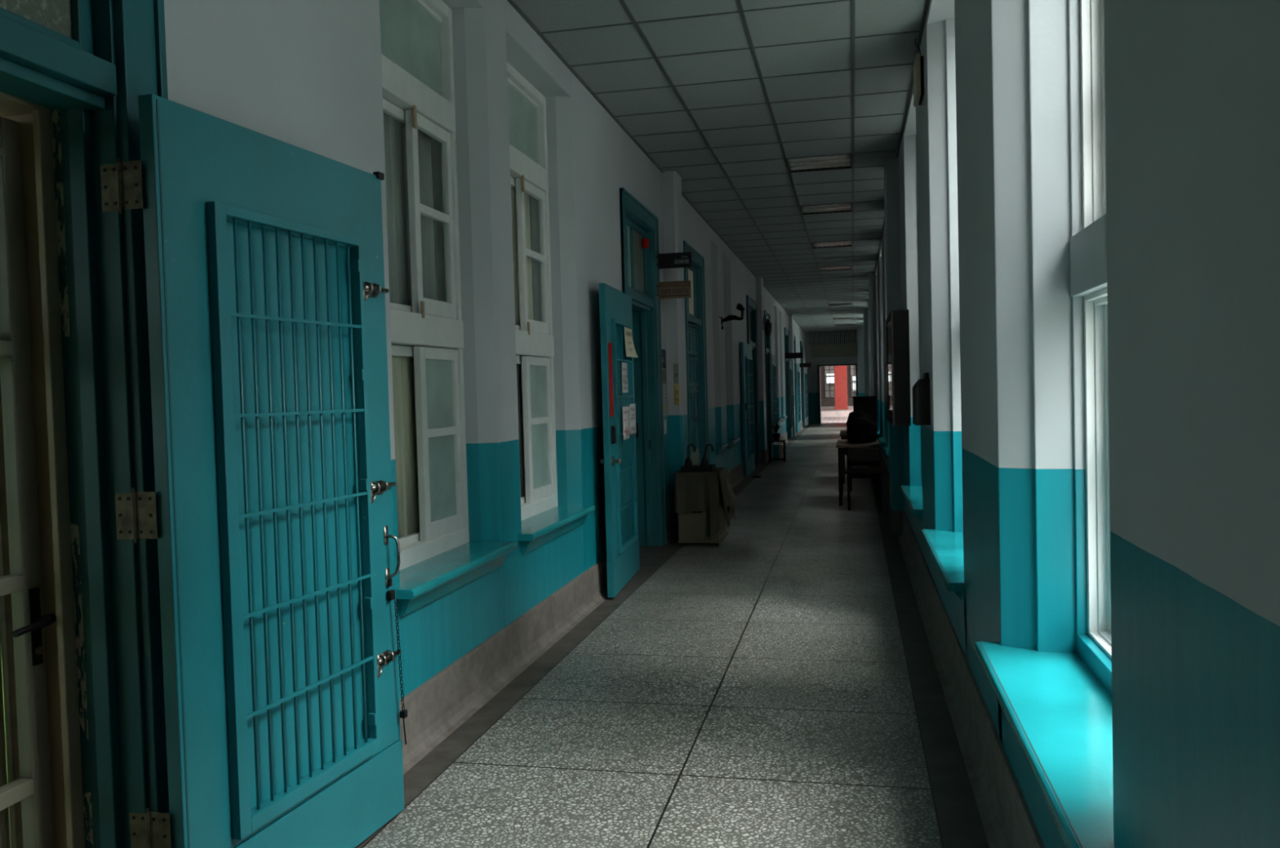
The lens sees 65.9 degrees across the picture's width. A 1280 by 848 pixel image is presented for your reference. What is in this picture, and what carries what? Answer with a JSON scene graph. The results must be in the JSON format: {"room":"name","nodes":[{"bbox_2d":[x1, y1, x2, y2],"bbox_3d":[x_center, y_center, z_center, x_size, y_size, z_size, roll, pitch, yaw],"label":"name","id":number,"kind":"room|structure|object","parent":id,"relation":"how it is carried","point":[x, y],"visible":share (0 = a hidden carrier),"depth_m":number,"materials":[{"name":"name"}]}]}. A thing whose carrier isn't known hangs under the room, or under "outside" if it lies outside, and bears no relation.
{"room":"school corridor","nodes":[
{"label":"school corridor","id":0,"kind":"room"},
{"bbox_2d":[164,0,805,699],"bbox_3d":[1.690,-1.102,16.586,0.475,3.820,43.400,-1,2,12],"label":"wall","id":1,"kind":"structure","parent":0,"point":[305,74],"depth_m":4.99,"materials":[{"name":"white paint"}]},
{"bbox_2d":[0,0,168,847],"bbox_3d":[-1.617,-0.136,1.607,0.442,3.155,2.020,-1,2,12],"label":"door","id":2,"kind":"structure","parent":1,"relation":"in","point":[81,643],"depth_m":2.43,"materials":[{"name":"teal wood"}]},
{"bbox_2d":[100,93,407,847],"bbox_3d":[-0.992,0.255,2.816,0.152,2.127,1.019,-1,2,23],"label":"door","id":3,"kind":"structure","parent":1,"relation":"in","point":[268,512],"depth_m":2.70,"materials":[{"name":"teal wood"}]},
{"bbox_2d":[378,0,517,616],"bbox_3d":[-0.939,-0.646,4.321,0.353,2.738,1.195,-1,2,12],"label":"window","id":4,"kind":"structure","parent":1,"relation":"in","point":[440,558],"depth_m":4.57,"materials":[{"name":"white wood"}]},
{"bbox_2d":[391,346,419,537],"bbox_3d":[-1.079,0.076,4.360,0.045,1.020,0.900,-1,2,12],"label":"curtain","id":5,"kind":"object","parent":4,"relation":"hanging from","point":[403,373],"visible":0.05,"depth_m":4.48,"materials":[{"name":"beige fabric"}]},
{"bbox_2d":[382,112,436,306],"bbox_3d":[-1.107,-0.968,4.325,0.045,0.990,0.900,-1,2,12],"label":"curtain","id":6,"kind":"object","parent":4,"relation":"hanging from","point":[394,131],"visible":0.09,"depth_m":4.47,"materials":[{"name":"grey fabric"}]},
{"bbox_2d":[506,62,595,554],"bbox_3d":[-0.628,-0.702,5.764,0.353,2.738,1.270,-1,2,12],"label":"window","id":7,"kind":"structure","parent":1,"relation":"in","point":[543,521],"depth_m":6.06,"materials":[{"name":"white wood"}]},
{"bbox_2d":[516,364,524,497],"bbox_3d":[-0.771,0.021,5.787,0.043,1.020,0.940,-1,2,12],"label":"curtain","id":8,"kind":"object","parent":7,"relation":"hanging from","point":[518,366],"visible":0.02,"depth_m":5.96,"materials":[{"name":"grey fabric"}]},
{"bbox_2d":[511,186,533,325],"bbox_3d":[-0.800,-1.023,5.753,0.043,0.990,0.940,-1,2,12],"label":"curtain","id":9,"kind":"object","parent":7,"relation":"hanging from","point":[529,277],"visible":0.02,"depth_m":6.17,"materials":[{"name":"beige fabric"}]},
{"bbox_2d":[399,421,806,774],"bbox_3d":[1.842,0.687,16.520,0.090,0.239,43.000,-1,2,12],"label":"baseboard","id":10,"kind":"structure","parent":1,"relation":"attached to","point":[437,708],"depth_m":4.75,"materials":[{"name":"stone"}]},
{"bbox_2d":[619,187,666,546],"bbox_3d":[-0.120,-0.360,8.376,0.369,2.975,1.390,-1,2,12],"label":"door","id":11,"kind":"structure","parent":1,"relation":"in","point":[640,272],"depth_m":8.89,"materials":[{"name":"teal wood"}]},
{"bbox_2d":[599,283,639,597],"bbox_3d":[-0.153,0.095,7.163,0.192,2.115,1.092,-1,2,4],"label":"door","id":12,"kind":"structure","parent":11,"relation":"attached to","point":[620,460],"depth_m":6.83,"materials":[{"name":"teal wood"}]},
{"bbox_2d":[608,342,613,417],"bbox_3d":[-0.197,-0.300,6.708,0.003,0.500,0.115,-1,2,10],"label":"strip","id":13,"kind":"object","parent":12,"relation":"attached to","point":[610,349],"visible":1,"depth_m":6.70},
{"bbox_2d":[621,362,628,392],"bbox_3d":[-0.107,-0.333,7.085,0.002,0.215,0.240,-1,2,9],"label":"paper notice","id":14,"kind":"object","parent":12,"relation":"attached to","point":[624,366],"visible":1,"depth_m":7.08,"materials":[{"name":"white paper"}]},
{"bbox_2d":[622,406,630,439],"bbox_3d":[-0.097,-0.008,7.101,0.002,0.235,0.270,-1,2,9],"label":"paper notice","id":15,"kind":"object","parent":12,"relation":"attached to","point":[626,429],"visible":1,"depth_m":7.10,"materials":[{"name":"white paper"}]},
{"bbox_2d":[624,326,638,357],"bbox_3d":[-0.071,-0.600,7.274,0.038,0.215,0.345,-1,2,12],"label":"paper notice","id":16,"kind":"object","parent":12,"relation":"attached to","point":[629,346],"visible":1,"depth_m":7.26,"materials":[{"name":"beige paper"}]},
{"bbox_2d":[629,403,636,435],"bbox_3d":[-0.052,-0.038,7.376,0.002,0.225,0.270,-1,2,9],"label":"paper notice","id":17,"kind":"object","parent":12,"relation":"attached to","point":[632,406],"visible":1,"depth_m":7.37,"materials":[{"name":"white paper"}]},
{"bbox_2d":[641,238,648,248],"bbox_3d":[0.046,-1.600,8.747,0.068,0.090,0.066,-1,2,12],"label":"beacon","id":18,"kind":"object","parent":11,"relation":"attached to","point":[645,242],"visible":1,"depth_m":8.72,"materials":[{"name":"red plastic"}]},
{"bbox_2d":[662,349,666,368],"bbox_3d":[0.215,-0.610,9.225,0.002,0.180,0.300,-1,2,12],"label":"poster","id":19,"kind":"object","parent":1,"relation":"attached to","point":[664,351],"visible":0.69,"depth_m":9.28,"materials":[{"name":"grey paper"}]},
{"bbox_2d":[662,368,666,383],"bbox_3d":[0.220,-0.447,9.230,0.002,0.135,0.300,-1,2,12],"label":"paper notice","id":20,"kind":"object","parent":1,"relation":"attached to","point":[664,371],"visible":0.68,"depth_m":9.27,"materials":[{"name":"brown paper"}]},
{"bbox_2d":[662,384,666,405],"bbox_3d":[0.227,-0.273,9.246,0.002,0.195,0.280,-1,2,12],"label":"paper notice","id":21,"kind":"object","parent":1,"relation":"attached to","point":[664,386],"visible":0.76,"depth_m":9.28,"materials":[{"name":"grey paper"}]},
{"bbox_2d":[663,419,666,434],"bbox_3d":[0.240,0.027,9.265,0.012,0.135,0.110,-1,2,12],"label":"light switch","id":22,"kind":"object","parent":1,"relation":"attached to","point":[664,420],"visible":1,"depth_m":9.24,"materials":[{"name":"white plastic"}]},
{"bbox_2d":[656,252,691,269],"bbox_3d":[0.299,-1.468,8.867,0.330,0.135,0.024,-1,2,12],"label":"sign","id":23,"kind":"object","parent":1,"relation":"attached to","point":[680,260],"visible":1,"depth_m":8.85,"materials":[{"name":"black paint"}]},
{"bbox_2d":[657,280,691,299],"bbox_3d":[0.298,-1.206,8.876,0.323,0.154,0.026,-1,2,12],"label":"sign","id":24,"kind":"object","parent":1,"relation":"attached to","point":[676,289],"visible":1,"depth_m":8.87,"materials":[{"name":"brown wood"}]},
{"bbox_2d":[673,364,679,383],"bbox_3d":[0.345,-0.478,9.393,0.050,0.190,0.002,-1,2,12],"label":"paper notice","id":25,"kind":"object","parent":1,"relation":"attached to","point":[676,373],"visible":1,"depth_m":9.39,"materials":[{"name":"beige"}]},
{"bbox_2d":[674,384,679,404],"bbox_3d":[0.350,-0.281,9.399,0.050,0.195,0.002,-1,2,12],"label":"paper notice","id":26,"kind":"object","parent":1,"relation":"attached to","point":[676,386],"visible":1,"depth_m":9.40,"materials":[{"name":"yellow paper"}]},
{"bbox_2d":[683,240,709,464],"bbox_3d":[0.496,-0.468,11.151,0.334,2.975,1.380,-1,2,12],"label":"door","id":27,"kind":"structure","parent":1,"relation":"in","point":[695,306],"depth_m":11.59,"materials":[{"name":"teal wood"}]},
{"bbox_2d":[715,443,728,455],"bbox_3d":[0.905,-0.978,12.880,0.353,2.738,0.660,-1,2,12],"label":"window","id":28,"kind":"structure","parent":1,"relation":"in","point":[719,448],"depth_m":12.70,"materials":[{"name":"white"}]},
{"bbox_2d":[719,303,745,329],"bbox_3d":[1.241,-1.459,13.291,0.325,0.348,0.332,-1,2,12],"label":"security light","id":29,"kind":"object","parent":1,"relation":"attached to","point":[740,307],"visible":1,"depth_m":13.38,"materials":[{"name":"black metal"}]},
{"bbox_2d":[726,438,740,448],"bbox_3d":[1.184,-1.028,14.175,0.353,2.738,0.910,-1,2,12],"label":"window","id":30,"kind":"structure","parent":1,"relation":"in","point":[731,442],"depth_m":14.02,"materials":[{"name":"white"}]},
{"bbox_2d":[746,295,760,464],"bbox_3d":[1.867,-0.714,17.510,0.334,2.975,1.600,-1,2,12],"label":"door","id":31,"kind":"structure","parent":1,"relation":"in","point":[751,305],"depth_m":18.12,"materials":[{"name":"teal wood"}]},
{"bbox_2d":[740,342,755,476],"bbox_3d":[1.769,-0.252,16.116,0.150,2.115,1.352,-1,2,12],"label":"door","id":32,"kind":"structure","parent":31,"relation":"attached to","point":[746,355],"depth_m":15.71,"materials":[{"name":"teal wood"}]},
{"bbox_2d":[762,314,772,339],"bbox_3d":[2.399,-1.831,18.583,0.170,0.466,0.133,0,2,35],"label":"wall lantern","id":33,"kind":"object","parent":1,"relation":"attached to","point":[768,327],"visible":1,"depth_m":18.54,"materials":[{"name":"black metal"}]},
{"bbox_2d":[764,310,773,456],"bbox_3d":[2.535,-0.835,20.612,0.334,2.975,1.250,-1,2,12],"label":"door","id":34,"kind":"structure","parent":1,"relation":"in","point":[767,342],"depth_m":21.05,"materials":[{"name":"teal wood"}]},
{"bbox_2d":[771,354,778,444],"bbox_3d":[2.954,-0.470,21.790,0.150,2.115,1.152,-1,2,12],"label":"door","id":35,"kind":"structure","parent":1,"relation":"in","point":[775,408],"depth_m":21.47,"materials":[{"name":"teal wood"}]},
{"bbox_2d":[777,417,782,423],"bbox_3d":[3.116,-1.375,23.137,0.353,2.738,0.960,-1,2,12],"label":"window","id":36,"kind":"structure","parent":1,"relation":"in","point":[779,420],"depth_m":22.91,"materials":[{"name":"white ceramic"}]},
{"bbox_2d":[783,327,791,439],"bbox_3d":[3.840,-1.069,26.668,0.334,2.975,1.450,-1,2,12],"label":"door","id":37,"kind":"structure","parent":1,"relation":"in","point":[786,331],"depth_m":27.20,"materials":[{"name":"teal wood"}]},
{"bbox_2d":[789,360,794,437],"bbox_3d":[4.221,-0.696,27.599,0.150,2.115,0.552,-1,2,14],"label":"door","id":38,"kind":"structure","parent":37,"relation":"attached to","point":[792,403],"depth_m":27.42,"materials":[{"name":"teal wood"}]},
{"bbox_2d":[671,448,904,537],"bbox_3d":[2.411,0.751,14.095,2.165,0.239,9.985,-1,2,12],"label":"trim","id":39,"kind":"structure","parent":1,"relation":"attached to","point":[895,517],"depth_m":9.11,"materials":[{"name":"stone"}]},
{"bbox_2d":[784,352,802,359],"bbox_3d":[3.991,-1.779,25.687,0.468,0.150,0.024,-1,2,12],"label":"hanging sign","id":40,"kind":"object","parent":1,"relation":"attached to","point":[788,355],"visible":1,"depth_m":25.68,"materials":[{"name":"black paint"}]},
{"bbox_2d":[793,334,797,432],"bbox_3d":[4.535,-1.194,29.892,0.334,2.975,1.450,-1,2,12],"label":"door","id":41,"kind":"structure","parent":1,"relation":"in","point":[794,336],"depth_m":30.45,"materials":[{"name":"teal wood"}]},
{"bbox_2d":[795,364,801,431],"bbox_3d":[4.994,-0.834,31.164,0.150,2.115,1.152,-1,2,14],"label":"door","id":42,"kind":"structure","parent":1,"relation":"in","point":[798,395],"depth_m":30.99,"materials":[{"name":"teal wood"}]},
{"bbox_2d":[800,341,804,427],"bbox_3d":[5.524,-1.372,34.483,0.334,2.975,1.450,-1,2,12],"label":"door","id":43,"kind":"structure","parent":1,"relation":"in","point":[801,342],"depth_m":35.02,"materials":[{"name":"teal wood"}]},
{"bbox_2d":[803,367,808,426],"bbox_3d":[5.988,-1.010,35.678,0.150,2.115,1.104,-1,2,16],"label":"door","id":44,"kind":"structure","parent":43,"relation":"attached to","point":[805,369],"depth_m":35.55,"materials":[{"name":"teal wood"}]},
{"bbox_2d":[799,363,811,367],"bbox_3d":[5.434,-1.939,32.536,0.398,0.140,0.024,-1,2,12],"label":"hanging sign","id":45,"kind":"object","parent":1,"relation":"attached to","point":[802,365],"visible":0.94,"depth_m":32.52,"materials":[{"name":"black paint"}]},
{"bbox_2d":[0,417,989,847],"bbox_3d":[4.356,0.695,20.074,24.000,0.154,51.000,-1,2,12],"label":"floor","id":46,"kind":"structure","parent":0,"point":[776,684],"depth_m":4.25,"materials":[{"name":"stone"}]},
{"bbox_2d":[677,472,728,546],"bbox_3d":[0.579,0.759,9.078,0.385,0.654,0.578,-1,2,12],"label":"base cabinet","id":47,"kind":"object","parent":46,"relation":"on","point":[693,526],"visible":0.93,"depth_m":8.83,"materials":[{"name":"wood"}]},
{"bbox_2d":[670,467,740,539],"bbox_3d":[0.593,0.716,9.015,0.595,0.584,0.694,-1,2,12],"label":"tablecloth","id":48,"kind":"object","parent":47,"relation":"on","point":[693,491],"visible":0.93,"depth_m":8.77,"materials":[{"name":"beige fabric"}]},
{"bbox_2d":[680,464,715,472],"bbox_3d":[0.531,0.402,8.971,0.290,0.051,0.240,-1,2,12],"label":"tray","id":49,"kind":"object","parent":48,"relation":"on","point":[711,468],"visible":0.94,"depth_m":8.86,"materials":[{"name":"black paint"}]},
{"bbox_2d":[684,444,695,466],"bbox_3d":[0.456,0.297,8.983,0.108,0.238,0.076,-1,2,12],"label":"umbrella","id":50,"kind":"object","parent":49,"relation":"on","point":[688,463],"visible":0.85,"depth_m":8.97,"materials":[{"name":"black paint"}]},
{"bbox_2d":[691,448,699,466],"bbox_3d":[0.507,0.319,9.027,0.067,0.189,0.025,-1,2,12],"label":"sign card","id":51,"kind":"object","parent":49,"relation":"on","point":[695,455],"visible":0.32,"depth_m":9.02,"materials":[{"name":"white paper"}]},
{"bbox_2d":[700,443,713,466],"bbox_3d":[0.606,0.295,8.930,0.122,0.238,0.076,-1,2,12],"label":"umbrella","id":52,"kind":"object","parent":49,"relation":"on","point":[704,462],"visible":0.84,"depth_m":8.92,"materials":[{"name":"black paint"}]},
{"bbox_2d":[768,440,786,462],"bbox_3d":[2.592,0.512,18.655,0.310,0.410,0.300,-1,2,12],"label":"stool","id":53,"kind":"object","parent":46,"relation":"on","point":[784,459],"visible":0.99,"depth_m":18.55,"materials":[{"name":"brown wood"}]},
{"bbox_2d":[769,422,782,440],"bbox_3d":[2.557,0.123,18.634,0.264,0.368,0.289,-3,2,-32],"label":"potted plant","id":54,"kind":"object","parent":53,"relation":"on","point":[775,436],"visible":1,"depth_m":18.60,"materials":[{"name":"green plant"}]},
{"bbox_2d":[773,444,782,457],"bbox_3d":[2.647,0.553,18.952,0.180,0.300,0.016,-1,2,12],"label":"board","id":55,"kind":"object","parent":46,"relation":"on","point":[777,449],"visible":1,"depth_m":18.94,"materials":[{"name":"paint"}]},
{"bbox_2d":[839,430,874,484],"bbox_3d":[3.235,0.472,14.677,0.500,0.715,1.200,-1,2,12],"label":"table","id":56,"kind":"object","parent":46,"relation":"on","point":[843,433],"visible":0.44,"depth_m":14.16,"materials":[{"name":"brown wood"}]},
{"bbox_2d":[845,410,866,426],"bbox_3d":[3.231,-0.045,14.665,0.338,0.319,0.601,-1,2,12],"label":"bag","id":57,"kind":"object","parent":56,"relation":"on","point":[853,415],"visible":0.33,"depth_m":14.51,"materials":[{"name":"black fabric"}]},
{"bbox_2d":[835,439,880,506],"bbox_3d":[2.666,0.574,12.049,0.505,0.715,1.180,-1,2,12],"label":"table","id":58,"kind":"object","parent":46,"relation":"on","point":[842,445],"visible":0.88,"depth_m":11.53,"materials":[{"name":"brown wood"}]},
{"bbox_2d":[846,417,877,443],"bbox_3d":[2.700,0.067,12.008,0.365,0.298,0.934,-1,2,12],"label":"cloth bundle","id":59,"kind":"object","parent":58,"relation":"on","point":[861,429],"visible":1,"depth_m":11.71,"materials":[{"name":"black fabric"}]},
{"bbox_2d":[848,422,876,491],"bbox_3d":[3.001,0.432,13.266,0.420,0.902,0.468,-1,2,12],"label":"wooden chair","id":60,"kind":"object","parent":46,"relation":"on","point":[852,464],"visible":0.07,"depth_m":13.07,"materials":[{"name":"brown wood"}]},
{"bbox_2d":[844,445,883,511],"bbox_3d":[2.543,0.602,11.203,0.420,0.723,0.468,-1,2,12],"label":"wooden chair","id":61,"kind":"object","parent":46,"relation":"on","point":[852,454],"visible":1,"depth_m":11.01,"materials":[{"name":"brown wood"}]},
{"bbox_2d":[852,395,877,439],"bbox_3d":[3.986,0.112,17.470,0.420,1.210,0.420,-1,2,12],"label":"cabinet","id":62,"kind":"object","parent":46,"relation":"on","point":[867,404],"visible":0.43,"depth_m":17.25,"materials":[{"name":"black paint"}]},
{"bbox_2d":[506,0,929,332],"bbox_3d":[2.916,-2.888,16.355,3.300,0.404,43.600,-1,2,12],"label":"ceiling","id":63,"kind":"structure","parent":0,"point":[719,95],"depth_m":7.21,"materials":[{"name":"tile"}]},
{"bbox_2d":[786,154,851,173],"bbox_3d":[1.670,-2.463,9.173,0.600,0.090,0.600,-1,2,12],"label":"ceiling light","id":64,"kind":"object","parent":63,"relation":"attached to","point":[844,161],"visible":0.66,"depth_m":9.25,"materials":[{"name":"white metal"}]},
{"bbox_2d":[800,202,851,214],"bbox_3d":[2.175,-2.554,11.518,0.600,0.090,0.600,-1,2,12],"label":"ceiling light","id":65,"kind":"object","parent":63,"relation":"attached to","point":[838,207],"visible":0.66,"depth_m":11.60,"materials":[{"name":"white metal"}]},
{"bbox_2d":[811,240,852,248],"bbox_3d":[2.807,-2.668,14.448,0.600,0.090,0.600,-1,2,12],"label":"ceiling light","id":66,"kind":"object","parent":63,"relation":"attached to","point":[846,243],"visible":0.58,"depth_m":14.54,"materials":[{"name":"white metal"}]},
{"bbox_2d":[808,330,857,344],"bbox_3d":[7.256,-3.261,37.139,1.810,0.440,0.080,-1,2,12],"label":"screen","id":67,"kind":"object","parent":63,"relation":"attached to","point":[848,336],"visible":0.98,"depth_m":37.12,"materials":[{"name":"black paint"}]},
{"bbox_2d":[817,266,852,271],"bbox_3d":[3.438,-2.781,17.379,0.600,0.090,0.600,-1,2,12],"label":"ceiling light","id":68,"kind":"object","parent":63,"relation":"attached to","point":[837,268],"visible":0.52,"depth_m":17.47,"materials":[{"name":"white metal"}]},
{"bbox_2d":[828,302,852,306],"bbox_3d":[5.081,-3.077,24.998,0.600,0.090,0.600,-1,2,12],"label":"ceiling light","id":69,"kind":"object","parent":63,"relation":"attached to","point":[843,304],"visible":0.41,"depth_m":25.07,"materials":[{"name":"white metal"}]},
{"bbox_2d":[831,311,852,314],"bbox_3d":[5.712,-3.190,27.929,0.600,0.090,0.600,-1,2,12],"label":"ceiling light","id":70,"kind":"object","parent":63,"relation":"attached to","point":[839,312],"visible":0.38,"depth_m":28.06,"materials":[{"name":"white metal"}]},
{"bbox_2d":[833,317,852,319],"bbox_3d":[6.217,-3.281,30.273,0.600,0.090,0.600,-1,2,12],"label":"ceiling light","id":71,"kind":"object","parent":63,"relation":"attached to","point":[841,317],"visible":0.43,"depth_m":30.40,"materials":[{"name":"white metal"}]},
{"bbox_2d":[804,330,858,423],"bbox_3d":[7.412,-1.916,37.357,2.430,3.770,0.250,-1,2,12],"label":"wall","id":72,"kind":"structure","parent":0,"point":[812,372],"depth_m":37.41,"materials":[{"name":"white paint"}]},
{"bbox_2d":[811,342,857,357],"bbox_3d":[7.303,-2.760,37.074,1.710,0.480,0.265,-1,2,12],"label":"sign","id":73,"kind":"object","parent":72,"relation":"attached to","point":[836,349],"visible":0.93,"depth_m":36.96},
{"bbox_2d":[817,364,857,423],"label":"door","id":74,"kind":"structure","parent":72,"relation":"in","point":[819,366],"depth_m":37.05,"materials":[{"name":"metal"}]},
{"bbox_2d":[821,405,853,417],"bbox_3d":[10.984,-0.636,50.840,24.000,0.430,12.000,-1,2,12],"label":"platform","id":75,"kind":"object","parent":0,"point":[826,411],"depth_m":45.21,"materials":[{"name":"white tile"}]},
{"bbox_2d":[834,365,848,409],"bbox_3d":[9.645,-2.510,47.473,0.640,3.610,0.640,-1,2,12],"label":"pillar","id":76,"kind":"structure","parent":75,"relation":"on","point":[840,371],"depth_m":47.21,"materials":[{"name":"red paint"}]},
{"bbox_2d":[819,365,856,406],"bbox_3d":[12.181,-3.938,56.683,24.000,5.720,4.230,-1,2,12],"label":"wall","id":77,"kind":"structure","parent":0,"point":[827,373],"depth_m":55.05,"materials":[{"name":"grey paint"}]},
{"bbox_2d":[862,0,1279,847],"bbox_3d":[4.072,-1.150,16.071,0.550,3.820,43.570,-1,2,12],"label":"wall","id":78,"kind":"structure","parent":0,"point":[975,243],"depth_m":1.61,"materials":[{"name":"white paint"}]},
{"bbox_2d":[857,325,865,395],"bbox_3d":[7.803,-1.699,34.696,0.260,3.490,0.800,-1,2,12],"label":"trim","id":79,"kind":"structure","parent":78,"relation":"attached to","point":[860,328],"depth_m":34.29,"materials":[{"name":"white paint"}]},
{"bbox_2d":[876,431,880,437],"bbox_3d":[4.342,-1.225,17.369,0.452,2.990,1.445,-1,2,12],"label":"window","id":80,"kind":"structure","parent":78,"relation":"in","point":[878,434],"depth_m":16.89,"materials":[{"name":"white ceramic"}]},
{"bbox_2d":[877,437,885,447],"bbox_3d":[3.821,-1.131,14.951,0.452,2.990,1.495,-1,2,12],"label":"window","id":81,"kind":"structure","parent":78,"relation":"in","point":[882,440],"depth_m":14.75,"materials":[{"name":"teal wood"}]},
{"bbox_2d":[882,447,888,459],"bbox_3d":[3.284,-1.035,12.460,0.452,2.990,1.495,-1,2,12],"label":"window","id":82,"kind":"structure","parent":78,"relation":"in","point":[886,450],"depth_m":12.40,"materials":[{"name":"teal wood"}]},
{"bbox_2d":[885,309,911,426],"bbox_3d":[2.201,-0.468,8.439,0.137,0.920,1.250,-1,2,12],"label":"display cabinet","id":83,"kind":"object","parent":78,"relation":"attached to","point":[897,322],"visible":1,"depth_m":7.83,"materials":[{"name":"black wood"}]},
{"bbox_2d":[900,485,923,522],"bbox_3d":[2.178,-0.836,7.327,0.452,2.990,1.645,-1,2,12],"label":"windowsill","id":84,"kind":"structure","parent":78,"relation":"in","point":[913,495],"depth_m":7.26,"materials":[{"name":"teal paint"}]},
{"bbox_2d":[912,38,924,106],"bbox_3d":[1.671,-2.117,5.925,0.045,0.394,0.280,-1,2,12],"label":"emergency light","id":85,"kind":"object","parent":78,"relation":"attached to","point":[918,66],"visible":1,"depth_m":5.81,"materials":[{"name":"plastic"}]},
{"bbox_2d":[911,373,930,425],"bbox_3d":[1.701,-0.153,5.974,0.085,0.310,0.300,-1,2,12],"label":"wall box","id":86,"kind":"object","parent":78,"relation":"attached to","point":[921,389],"visible":1,"depth_m":5.83,"materials":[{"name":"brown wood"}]},
{"bbox_2d":[920,528,964,599],"bbox_3d":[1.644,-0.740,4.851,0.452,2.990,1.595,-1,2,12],"label":"windowsill","id":87,"kind":"structure","parent":78,"relation":"in","point":[945,548],"depth_m":4.83,"materials":[{"name":"teal paint"}]},
{"bbox_2d":[880,453,1044,847],"bbox_3d":[3.624,0.698,14.704,0.090,0.239,40.200,-1,2,12],"label":"baseboard","id":88,"kind":"structure","parent":78,"relation":"attached to","point":[1007,820],"depth_m":3.76,"materials":[{"name":"stone"}]},
{"bbox_2d":[974,0,1115,847],"bbox_3d":[1.115,-0.645,2.394,0.452,2.990,1.485,-1,2,12],"label":"window","id":89,"kind":"structure","parent":78,"relation":"in","point":[1057,706],"depth_m":2.92,"materials":[{"name":"teal paint"}]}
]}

